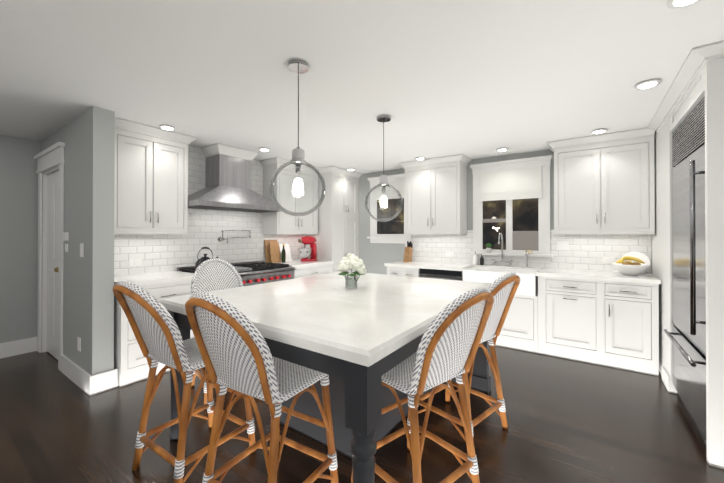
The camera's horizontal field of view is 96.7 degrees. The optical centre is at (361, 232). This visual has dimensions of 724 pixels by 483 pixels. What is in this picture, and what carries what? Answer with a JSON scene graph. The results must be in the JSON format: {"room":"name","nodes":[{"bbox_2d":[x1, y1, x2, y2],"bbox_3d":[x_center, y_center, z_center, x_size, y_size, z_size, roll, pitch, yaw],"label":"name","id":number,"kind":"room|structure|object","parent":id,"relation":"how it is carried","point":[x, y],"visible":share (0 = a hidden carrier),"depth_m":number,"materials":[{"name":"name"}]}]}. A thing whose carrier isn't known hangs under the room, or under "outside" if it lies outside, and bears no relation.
{"room":"kitchen","nodes":[
{"label":"kitchen","id":0,"kind":"room"},
{"bbox_2d":[0,135,39,342],"bbox_3d":[-4.965,0.142,2.119,0.150,2.420,4.350,0,0,35],"label":"wall","id":1,"kind":"structure","parent":0,"point":[18,245],"depth_m":3.60,"materials":[{"name":"grey paint"}]},
{"bbox_2d":[0,337,36,358],"bbox_3d":[-4.924,1.271,2.009,0.030,0.160,4.167,0,0,35],"label":"baseboard","id":2,"kind":"structure","parent":1,"relation":"attached to","point":[12,348],"depth_m":3.58,"materials":[{"name":"white paint"}]},
{"bbox_2d":[40,106,114,374],"bbox_3d":[-3.022,0.148,3.323,1.960,2.420,0.150,0,0,35],"label":"wall","id":3,"kind":"structure","parent":0,"point":[87,137],"depth_m":2.80,"materials":[{"name":"grey paint"}]},
{"bbox_2d":[34,142,64,369],"bbox_3d":[-3.298,0.238,3.485,1.000,2.240,0.200,0,0,35],"label":"door frame","id":4,"kind":"structure","parent":3,"relation":"attached to","point":[50,264],"depth_m":3.54,"materials":[{"name":"white paint"}]},
{"bbox_2d":[62,232,68,240],"bbox_3d":[-2.852,0.037,3.095,0.100,0.080,0.025,0,0,35],"label":"switch","id":5,"kind":"object","parent":3,"relation":"attached to","point":[65,236],"depth_m":3.07,"materials":[{"name":"white plastic"}]},
{"bbox_2d":[60,354,94,395],"bbox_3d":[-2.599,1.276,2.916,0.852,0.160,0.019,0,0,35],"label":"baseboard","id":6,"kind":"structure","parent":3,"relation":"attached to","point":[83,380],"depth_m":2.85,"materials":[{"name":"white paint"}]},
{"bbox_2d":[77,337,80,351],"bbox_3d":[-2.529,0.998,2.877,0.075,0.115,0.006,0,0,35],"label":"outlet","id":7,"kind":"object","parent":3,"relation":"attached to","point":[78,344],"visible":0.93,"depth_m":2.87,"materials":[{"name":"white plastic"}]},
{"bbox_2d":[80,243,83,256],"bbox_3d":[-2.478,0.155,2.843,0.080,0.120,0.010,0,0,35],"label":"light switch","id":8,"kind":"object","parent":3,"relation":"attached to","point":[81,249],"visible":0.96,"depth_m":2.83,"materials":[{"name":"white plastic"}]},
{"bbox_2d":[114,117,189,232],"bbox_3d":[-2.262,-0.530,3.373,0.327,1.034,0.695,0,0,35],"label":"upper cabinet","id":9,"kind":"object","parent":3,"relation":"attached to","point":[151,182],"depth_m":3.25,"materials":[{"name":"white paint"}]},
{"bbox_2d":[262,157,317,232],"bbox_3d":[-1.102,-0.521,5.036,0.327,1.034,0.850,0,0,35],"label":"upper cabinet","id":10,"kind":"object","parent":0,"relation":"attached to","point":[273,222],"depth_m":4.80,"materials":[{"name":"white paint"}]},
{"bbox_2d":[0,346,723,482],"bbox_3d":[-1.208,1.400,1.705,7.080,0.100,8.580,0,0,35],"label":"floor","id":11,"kind":"structure","parent":0,"point":[570,421],"depth_m":2.15,"materials":[{"name":"brown wood"}]},
{"bbox_2d":[114,281,193,387],"bbox_3d":[-2.143,0.919,3.283,0.617,0.875,0.735,0,0,35],"label":"base cabinet","id":12,"kind":"object","parent":11,"relation":"on","point":[132,366],"depth_m":2.89,"materials":[{"name":"white paint"}]},
{"bbox_2d":[114,271,193,284],"bbox_3d":[-2.133,0.462,3.278,0.642,0.040,0.735,0,0,35],"label":"countertop","id":13,"kind":"structure","parent":12,"relation":"on","point":[146,278],"depth_m":3.17,"materials":[{"name":"white stone"}]},
{"bbox_2d":[113,280,255,482],"bbox_3d":[-1.029,0.797,1.853,0.478,1.112,0.665,0,0,33],"label":"stool","id":14,"kind":"object","parent":11,"relation":"on","point":[155,329],"visible":0.88,"depth_m":1.70,"materials":[{"name":"wood"}]},
{"bbox_2d":[191,258,242,404],"bbox_3d":[-1.235,0.802,2.867,0.478,1.112,0.665,0,0,-40],"label":"stool","id":15,"kind":"object","parent":11,"relation":"on","point":[213,274],"visible":0.35,"depth_m":3.02,"materials":[{"name":"wicker"}]},
{"bbox_2d":[177,260,294,285],"bbox_3d":[-1.520,0.884,4.046,0.731,0.955,1.210,0,0,35],"label":"range","id":16,"kind":"object","parent":11,"relation":"on","point":[256,272],"visible":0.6,"depth_m":4.02,"materials":[{"name":"silver metal"}]},
{"bbox_2d":[195,247,217,268],"bbox_3d":[-1.789,0.294,3.726,0.216,0.261,0.268,0,0,35],"label":"kettle","id":17,"kind":"object","parent":16,"relation":"on","point":[200,261],"visible":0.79,"depth_m":3.65,"materials":[{"name":"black metal"}]},
{"bbox_2d":[185,291,337,482],"bbox_3d":[-0.489,0.796,1.537,0.478,1.112,0.665,0,0,31],"label":"stool","id":18,"kind":"object","parent":11,"relation":"on","point":[234,350],"visible":0.92,"depth_m":1.41,"materials":[{"name":"wicker"}]},
{"bbox_2d":[289,265,333,278],"bbox_3d":[-0.976,0.928,4.956,0.617,0.875,0.885,0,0,35],"label":"base cabinet","id":19,"kind":"object","parent":11,"relation":"on","point":[311,270],"depth_m":4.78,"materials":[{"name":"white paint"}]},
{"bbox_2d":[279,261,333,268],"bbox_3d":[-0.966,0.470,4.951,0.642,0.040,0.885,0,0,35],"label":"countertop","id":20,"kind":"structure","parent":19,"relation":"on","point":[297,264],"depth_m":4.86,"materials":[{"name":"white stone"}]},
{"bbox_2d":[264,240,280,262],"bbox_3d":[-1.334,0.279,4.840,0.142,0.340,0.230,0,0,35],"label":"cutting boards","id":21,"kind":"object","parent":20,"relation":"on","point":[272,252],"visible":0.86,"depth_m":4.80,"materials":[{"name":"brown wood"}]},
{"bbox_2d":[281,244,285,262],"bbox_3d":[-1.181,0.308,4.843,0.060,0.281,0.062,0,0,35],"label":"oil bottle","id":22,"kind":"object","parent":20,"relation":"on","point":[283,256],"visible":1,"depth_m":4.82,"materials":[{"name":"green glass"}]},
{"bbox_2d":[279,244,291,261],"bbox_3d":[-1.204,0.315,5.061,0.092,0.270,0.200,0,0,35],"label":"platter","id":23,"kind":"object","parent":20,"relation":"on","point":[288,253],"visible":0.57,"depth_m":5.08,"materials":[{"name":"white ceramic"}]},
{"bbox_2d":[298,236,316,261],"bbox_3d":[-0.859,0.251,5.146,0.223,0.400,0.385,0,0,35],"label":"stand mixer","id":24,"kind":"object","parent":20,"relation":"on","point":[305,253],"visible":1,"depth_m":5.06,"materials":[{"name":"red metal"}]},
{"bbox_2d":[168,311,490,482],"bbox_3d":[-0.088,0.927,2.452,1.600,0.853,1.917,0,0,35],"label":"kitchen island","id":25,"kind":"object","parent":11,"relation":"on","point":[358,396],"depth_m":1.54,"materials":[{"name":"wood"}]},
{"bbox_2d":[159,271,490,366],"bbox_3d":[-0.089,0.477,2.453,1.664,0.047,1.980,0,0,35],"label":"island countertop","id":26,"kind":"structure","parent":25,"relation":"on","point":[366,324],"depth_m":1.82,"materials":[{"name":"white stone"}]},
{"bbox_2d":[337,253,366,288],"bbox_3d":[-0.079,0.299,2.534,0.253,0.278,0.212,0,0,35],"label":"flower vase","id":27,"kind":"object","parent":26,"relation":"on","point":[350,261],"visible":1,"depth_m":2.49,"materials":[{"name":"clear glass"}]},
{"bbox_2d":[302,166,357,272],"bbox_3d":[-0.516,0.167,5.637,0.597,2.404,0.742,0,0,35],"label":"tall cabinet","id":28,"kind":"object","parent":11,"relation":"on","point":[337,235],"depth_m":5.32,"materials":[{"name":"white paint"}]},
{"bbox_2d":[387,268,419,276],"bbox_3d":[0.747,0.927,4.829,0.505,0.875,0.617,0,0,35],"label":"base cabinet","id":29,"kind":"object","parent":11,"relation":"on","point":[412,272],"depth_m":4.56,"materials":[{"name":"white paint"}]},
{"bbox_2d":[351,287,493,482],"bbox_3d":[0.327,0.796,1.628,0.478,1.112,0.665,0,0,-39],"label":"stool","id":30,"kind":"object","parent":11,"relation":"on","point":[449,343],"visible":0.9,"depth_m":1.48,"materials":[{"name":"wicker"}]},
{"bbox_2d":[420,264,479,280],"bbox_3d":[1.204,0.926,4.510,0.670,0.875,0.617,0,0,35],"label":"base cabinet","id":31,"kind":"object","parent":11,"relation":"on","point":[435,273],"depth_m":4.27,"materials":[{"name":"black metal"}]},
{"bbox_2d":[384,261,475,271],"bbox_3d":[0.984,0.469,4.651,1.149,0.040,0.642,0,0,35],"label":"countertop","id":32,"kind":"structure","parent":31,"relation":"on","point":[399,264],"depth_m":4.46,"materials":[{"name":"white stone"}]},
{"bbox_2d":[403,241,412,261],"bbox_3d":[0.716,0.291,4.983,0.090,0.317,0.170,0,0,35],"label":"knife block","id":33,"kind":"object","parent":32,"relation":"on","point":[408,252],"visible":1,"depth_m":4.95,"materials":[{"name":"brown wood"}]},
{"bbox_2d":[473,252,477,264],"bbox_3d":[1.586,0.355,4.501,0.058,0.184,0.058,0,0,-10],"label":"soap dispenser","id":34,"kind":"object","parent":32,"relation":"on","point":[475,259],"depth_m":4.48,"materials":[{"name":"white"}]},
{"bbox_2d":[480,254,483,264],"bbox_3d":[1.656,0.370,4.452,0.058,0.154,0.058,0,0,-10],"label":"soap dispenser","id":35,"kind":"object","parent":32,"relation":"on","point":[481,259],"depth_m":4.43,"materials":[{"name":"black"}]},
{"bbox_2d":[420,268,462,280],"bbox_3d":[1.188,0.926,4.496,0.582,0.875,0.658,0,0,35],"label":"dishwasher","id":36,"kind":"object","parent":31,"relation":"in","point":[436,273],"depth_m":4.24,"materials":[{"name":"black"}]},
{"bbox_2d":[418,272,519,440],"bbox_3d":[0.725,0.799,2.196,0.478,1.112,0.665,0,0,-41],"label":"stool","id":37,"kind":"object","parent":11,"relation":"on","point":[502,289],"visible":0.44,"depth_m":2.12,"materials":[{"name":"wood"}]},
{"bbox_2d":[495,296,531,351],"bbox_3d":[1.795,1.039,4.097,0.850,0.645,0.617,0,0,35],"label":"base cabinet","id":38,"kind":"object","parent":11,"relation":"on","point":[516,331],"depth_m":3.72,"materials":[{"name":"white paint"}]},
{"bbox_2d":[532,276,658,375],"bbox_3d":[2.539,0.921,3.579,1.045,0.875,0.617,0,0,35],"label":"base cabinet","id":39,"kind":"object","parent":11,"relation":"on","point":[608,323],"depth_m":3.29,"materials":[{"name":"white paint"}]},
{"bbox_2d":[514,292,535,295],"bbox_3d":[1.748,0.696,4.032,0.810,0.030,0.525,0,0,35],"label":"countertop","id":40,"kind":"structure","parent":39,"relation":"on","point":[517,293],"depth_m":3.64,"materials":[{"name":"white ceramic"}]},
{"bbox_2d":[536,268,659,283],"bbox_3d":[2.547,0.463,3.560,1.039,0.040,0.642,0,0,35],"label":"countertop","id":41,"kind":"structure","parent":39,"relation":"on","point":[565,274],"depth_m":3.40,"materials":[{"name":"white stone"}]},
{"bbox_2d":[611,256,649,274],"bbox_3d":[2.805,0.343,3.373,0.320,0.197,0.320,0,0,35],"label":"fruit bowl","id":42,"kind":"object","parent":41,"relation":"on","point":[628,266],"visible":1,"depth_m":3.30,"materials":[{"name":"white ceramic"}]},
{"bbox_2d":[622,252,649,269],"bbox_3d":[3.009,0.325,3.542,0.240,0.230,0.102,0,0,35],"label":"plate","id":43,"kind":"object","parent":41,"relation":"on","point":[643,257],"visible":0.4,"depth_m":3.53,"materials":[{"name":"white ceramic"}]},
{"bbox_2d":[651,117,658,277],"bbox_3d":[3.247,0.148,3.052,0.702,2.416,0.677,0,0,35],"label":"wall","id":44,"kind":"structure","parent":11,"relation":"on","point":[654,237],"depth_m":3.24,"materials":[{"name":"white paint"}]},
{"bbox_2d":[664,95,705,443],"bbox_3d":[2.579,0.252,2.142,0.722,2.200,0.980,0,0,35],"label":"fridge","id":45,"kind":"object","parent":11,"relation":"on","point":[687,337],"visible":0.71,"depth_m":2.23,"materials":[{"name":"silver metal"}]},
{"bbox_2d":[659,97,723,404],"bbox_3d":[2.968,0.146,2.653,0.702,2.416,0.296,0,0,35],"label":"refrigerator surround","id":46,"kind":"object","parent":11,"relation":"on","point":[672,116],"depth_m":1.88,"materials":[{"name":"white paint"}]},
{"bbox_2d":[0,0,723,173],"bbox_3d":[-1.208,-1.120,1.717,7.080,0.100,8.580,0,0,35],"label":"ceiling","id":47,"kind":"structure","parent":0,"point":[473,79],"depth_m":2.11,"materials":[{"name":"white paint"}]},
{"bbox_2d":[159,125,174,129],"bbox_3d":[-1.950,-1.051,3.222,0.144,0.016,0.144,0,0,35],"label":"recessed light","id":48,"kind":"object","parent":47,"relation":"in","point":[166,127],"visible":1,"depth_m":3.19,"materials":[{"name":"white paint"}]},
{"bbox_2d":[259,148,269,150],"bbox_3d":[-1.231,-1.047,4.061,0.144,0.016,0.144,0,0,35],"label":"recessed light","id":49,"kind":"object","parent":47,"relation":"in","point":[263,149],"visible":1,"depth_m":4.03,"materials":[{"name":"white paint"}]},
{"bbox_2d":[270,60,325,215],"bbox_3d":[-0.405,-0.585,2.044,0.350,0.962,0.350,0,0,35],"label":"pendant light","id":50,"kind":"object","parent":47,"relation":"hanging from","point":[298,160],"visible":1,"depth_m":2.04,"materials":[{"name":"clear glass"}]},
{"bbox_2d":[365,115,402,221],"bbox_3d":[0.200,-0.580,2.964,0.350,0.962,0.350,0,0,35],"label":"pendant light","id":51,"kind":"object","parent":47,"relation":"hanging from","point":[383,180],"visible":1,"depth_m":2.96,"materials":[{"name":"clear glass"}]},
{"bbox_2d":[496,148,507,151],"bbox_3d":[1.771,-1.047,4.065,0.144,0.016,0.144,0,0,35],"label":"recessed light","id":52,"kind":"object","parent":47,"relation":"in","point":[502,149],"visible":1,"depth_m":4.04,"materials":[{"name":"white paint"}]},
{"bbox_2d":[591,129,607,133],"bbox_3d":[2.460,-1.051,3.340,0.144,0.016,0.144,0,0,35],"label":"recessed light","id":53,"kind":"object","parent":47,"relation":"in","point":[598,131],"visible":0.98,"depth_m":3.32,"materials":[{"name":"white paint"}]},
{"bbox_2d":[634,79,660,89],"bbox_3d":[2.036,-1.056,2.295,0.144,0.016,0.144,0,0,35],"label":"recessed light","id":54,"kind":"object","parent":47,"relation":"in","point":[647,84],"visible":0.96,"depth_m":2.28,"materials":[{"name":"white paint"}]},
{"bbox_2d":[667,0,699,8],"bbox_3d":[1.469,-1.060,1.447,0.144,0.016,0.144,0,0,35],"label":"recessed light","id":55,"kind":"object","parent":47,"relation":"in","point":[674,4],"visible":1,"depth_m":1.48,"materials":[{"name":"white paint"}]},
{"bbox_2d":[359,149,553,274],"bbox_3d":[1.635,0.154,4.684,5.520,2.420,0.150,0,0,35],"label":"wall","id":56,"kind":"structure","parent":0,"point":[374,257],"depth_m":5.43,"materials":[{"name":"grey paint"}]},
{"bbox_2d":[367,174,412,243],"bbox_3d":[0.456,-0.387,5.370,0.845,1.130,0.072,0,0,35],"label":"window","id":57,"kind":"structure","parent":56,"relation":"in","point":[392,231],"depth_m":5.38,"materials":[{"name":"white paint"}]},
{"bbox_2d":[404,156,467,231],"bbox_3d":[1.086,-0.523,4.776,0.840,1.034,0.327,0,0,35],"label":"upper cabinet","id":58,"kind":"object","parent":56,"relation":"attached to","point":[435,190],"depth_m":4.61,"materials":[{"name":"white paint"}]},
{"bbox_2d":[446,252,452,256],"bbox_3d":[1.306,0.325,4.807,0.115,0.075,0.008,0,0,35],"label":"outlet","id":59,"kind":"object","parent":56,"relation":"attached to","point":[449,254],"visible":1,"depth_m":4.80,"materials":[{"name":"white plastic"}]},
{"bbox_2d":[476,268,535,271],"bbox_3d":[1.892,0.574,4.238,0.760,0.215,0.025,0,0,35],"label":"countertop","id":60,"kind":"structure","parent":56,"relation":"attached to","point":[477,269],"depth_m":4.18,"materials":[{"name":"white stone"}]},
{"bbox_2d":[470,155,552,262],"bbox_3d":[1.969,-0.290,4.314,1.015,1.355,0.072,0,0,35],"label":"window","id":61,"kind":"structure","parent":56,"relation":"in","point":[511,201],"depth_m":4.30,"materials":[{"name":"white paint"}]},
{"bbox_2d":[486,243,491,252],"bbox_3d":[1.757,0.213,4.456,0.087,0.131,0.072,0,0,35],"label":"potted plant","id":62,"kind":"object","parent":61,"relation":"on","point":[487,248],"visible":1,"depth_m":4.43,"materials":[{"name":"white"}]},
{"bbox_2d":[405,230,650,272],"bbox_3d":[1.933,0.205,4.378,3.000,0.485,0.005,0,0,35],"label":"backsplash","id":63,"kind":"structure","parent":56,"relation":"attached to","point":[586,251],"depth_m":3.96,"materials":[{"name":"tile"}]},
{"bbox_2d":[532,272,535,291],"bbox_3d":[2.070,0.572,3.808,0.025,0.215,0.525,0,0,35],"label":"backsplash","id":64,"kind":"structure","parent":56,"relation":"attached to","point":[533,273],"depth_m":3.60,"materials":[{"name":"white ceramic"}]},
{"bbox_2d":[557,241,568,249],"bbox_3d":[2.487,0.161,3.984,0.120,0.115,0.008,0,0,35],"label":"light switch","id":65,"kind":"object","parent":56,"relation":"attached to","point":[562,245],"visible":1,"depth_m":3.98,"materials":[{"name":"white plastic"}]},
{"bbox_2d":[552,128,654,231],"bbox_3d":[2.701,-0.528,3.649,0.878,1.034,0.327,0,0,35],"label":"upper cabinet","id":66,"kind":"object","parent":56,"relation":"attached to","point":[604,183],"depth_m":3.49,"materials":[{"name":"white paint"}]},
{"bbox_2d":[602,257,614,263],"bbox_3d":[2.856,0.320,3.725,0.115,0.075,0.008,0,0,35],"label":"outlet","id":67,"kind":"object","parent":56,"relation":"attached to","point":[609,260],"visible":0.93,"depth_m":3.72,"materials":[{"name":"white plastic"}]},
{"bbox_2d":[464,268,531,291],"bbox_3d":[1.608,0.572,3.832,0.760,0.215,0.035,0,0,35],"label":"sink","id":68,"kind":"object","parent":0,"relation":"attached to","point":[470,274],"depth_m":3.85,"materials":[{"name":"white ceramic"}]},
{"bbox_2d":[491,232,527,266],"bbox_3d":[1.887,0.220,4.179,0.467,0.451,0.220,0,0,35],"label":"sink faucet","id":69,"kind":"object","parent":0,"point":[502,261],"visible":1,"depth_m":4.28,"materials":[{"name":"silver metal"}]},
{"bbox_3d":[-1.606,0.155,4.732,0.150,2.420,3.780,0,0,35],"label":"wall","id":70,"kind":"structure","parent":0,"visible":0},
{"bbox_2d":[129,259,141,266],"bbox_3d":[-2.410,0.318,3.426,0.008,0.075,0.115,0,0,35],"label":"outlet","id":71,"kind":"object","parent":70,"relation":"attached to","point":[135,262],"visible":1,"depth_m":3.42,"materials":[{"name":"white plastic"}]},
{"bbox_2d":[114,145,304,275],"bbox_3d":[-1.796,-0.303,4.321,0.005,1.502,2.875,0,0,35],"label":"backsplash","id":72,"kind":"structure","parent":70,"relation":"attached to","point":[163,252],"depth_m":4.01,"materials":[{"name":"tile"}]},
{"bbox_2d":[217,230,250,242],"bbox_3d":[-1.713,0.050,4.352,0.103,0.176,0.458,0,0,35],"label":"pot filler faucet","id":73,"kind":"object","parent":72,"relation":"attached to","point":[219,239],"visible":1,"depth_m":4.25,"materials":[{"name":"silver metal"}]},
{"bbox_2d":[188,143,283,212],"bbox_3d":[-1.640,-0.675,4.117,0.497,0.761,1.215,0,0,35],"label":"range hood","id":74,"kind":"object","parent":70,"relation":"attached to","point":[227,178],"visible":0.92,"depth_m":3.98,"materials":[{"name":"steel"}]}
]}

